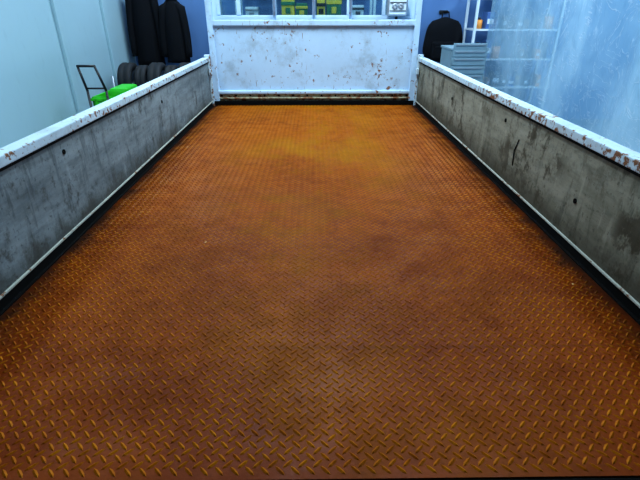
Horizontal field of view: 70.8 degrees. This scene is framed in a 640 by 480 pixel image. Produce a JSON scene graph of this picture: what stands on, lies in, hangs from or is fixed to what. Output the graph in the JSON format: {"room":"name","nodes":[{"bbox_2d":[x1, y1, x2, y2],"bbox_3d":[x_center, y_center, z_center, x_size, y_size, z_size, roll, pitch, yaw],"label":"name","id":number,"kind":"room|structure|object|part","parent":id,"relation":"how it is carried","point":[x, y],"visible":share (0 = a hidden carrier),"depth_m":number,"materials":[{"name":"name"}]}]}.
{"room":"auto repair garage","nodes":[
{"label":"auto repair garage","id":0,"kind":"room"},
{"bbox_2d":[0,0,136,144],"bbox_3d":[-2.570,-0.885,1.365,0.100,3.300,10.300,0,27,-1],"label":"wall","id":1,"kind":"structure","parent":0,"point":[36,95],"depth_m":4.23,"materials":[{"name":"paint"}]},
{"bbox_2d":[0,0,117,147],"bbox_3d":[-2.503,-0.908,1.410,0.035,3.300,8.700,0,27,-1],"label":"trim","id":2,"kind":"structure","parent":1,"relation":"attached to","point":[55,7],"depth_m":4.59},
{"bbox_2d":[135,0,491,65],"bbox_3d":[0.966,-3.290,6.025,7.300,3.300,0.100,0,27,-1],"label":"wall","id":3,"kind":"structure","parent":0,"point":[195,9],"depth_m":6.07,"materials":[{"name":"blue paint"}]},
{"bbox_2d":[125,0,165,65],"bbox_3d":[-2.281,-2.921,5.909,0.466,1.150,0.360,0,27,-1],"label":"jacket","id":4,"kind":"object","parent":3,"relation":"hanging from","point":[142,16],"visible":0.85,"depth_m":5.84,"materials":[{"name":"fabric"}]},
{"bbox_2d":[159,0,191,62],"bbox_3d":[-1.890,-2.829,5.928,0.402,0.890,0.420,0,27,-1],"label":"jacket","id":5,"kind":"object","parent":3,"relation":"hanging from","point":[175,38],"visible":0.98,"depth_m":5.81,"materials":[{"name":"fabric"}]},
{"bbox_2d":[422,10,461,61],"bbox_3d":[1.669,-2.744,6.077,0.530,0.643,0.319,0,27,-1],"label":"backpack","id":6,"kind":"object","parent":3,"relation":"attached to","point":[444,30],"visible":0.84,"depth_m":5.99,"materials":[{"name":"fabric"}]},
{"bbox_3d":[1.030,0.606,2.184,7.300,0.100,10.500,0,27,-1],"label":"floor","id":7,"kind":"structure","parent":0,"visible":0},
{"bbox_2d":[76,65,136,107],"bbox_3d":[-1.960,-1.185,4.409,0.411,1.041,0.431,0,27,-1],"label":"cart","id":8,"kind":"object","parent":7,"relation":"on","point":[113,92],"visible":0.24,"depth_m":4.15,"materials":[{"name":"plastic"}]},
{"bbox_3d":[-2.047,-1.135,4.203,0.231,0.941,0.022,0,27,-1],"label":"handle","id":9,"kind":"part","parent":8,"relation":"part of","materials":[{"name":"black metal"}]},
{"bbox_2d":[111,62,190,86],"bbox_3d":[-1.950,-1.720,5.590,0.992,0.910,0.450,0,27,-1],"label":"tires","id":10,"kind":"object","parent":7,"relation":"on","point":[127,73],"visible":0.16,"depth_m":5.30,"materials":[{"name":"black rubber"}]},
{"bbox_2d":[235,0,375,14],"bbox_3d":[-0.179,-2.620,5.904,1.730,2.220,0.430,0,27,-1],"label":"shelf","id":11,"kind":"object","parent":7,"relation":"on","point":[333,7],"visible":0.23,"depth_m":5.58,"materials":[{"name":"white plastic"}]},
{"bbox_2d":[0,0,639,479],"bbox_3d":[-0.035,-0.948,2.764,1.810,2.130,4.917,0,27,-1],"label":"flatbed truck","id":12,"kind":"object","parent":7,"relation":"on","point":[304,247],"visible":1,"depth_m":1.24,"materials":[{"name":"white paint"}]},
{"bbox_3d":[-0.045,-1.668,3.308,1.600,1.350,0.070,0,27,-1],"label":"headboard","id":13,"kind":"part","parent":12,"relation":"part of","materials":[{"name":"white paint"}]},
{"bbox_3d":[-0.034,-0.491,2.916,1.640,0.418,4.767,0,27,-1],"label":"chassis frame","id":14,"kind":"part","parent":12,"relation":"part of","materials":[{"name":"black metal"}]},
{"bbox_2d":[440,43,488,82],"bbox_3d":[1.695,-1.812,5.521,0.430,1.136,0.488,0,27,-1],"label":"base cabinet","id":15,"kind":"object","parent":7,"relation":"on","point":[468,59],"visible":0.34,"depth_m":5.15,"materials":[{"name":"grey metal"}]},
{"bbox_2d":[462,0,490,42],"bbox_3d":[2.486,-2.679,5.910,1.100,2.320,0.430,0,27,-1],"label":"metal shelf","id":16,"kind":"object","parent":7,"relation":"on","point":[479,25],"visible":0.06,"depth_m":5.73,"materials":[{"name":"white metal"}]},
{"bbox_3d":[1.030,-2.415,0.624,7.300,0.100,10.500,0,27,-1],"label":"ceiling","id":17,"kind":"structure","parent":0,"visible":0},
{"bbox_2d":[482,0,639,152],"bbox_3d":[2.086,-1.447,2.433,0.098,3.280,6.600,0,27,-1],"label":"curtain","id":18,"kind":"object","parent":17,"relation":"hanging from","point":[577,62],"visible":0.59,"depth_m":3.65,"materials":[{"name":"clear plastic"}]}
]}

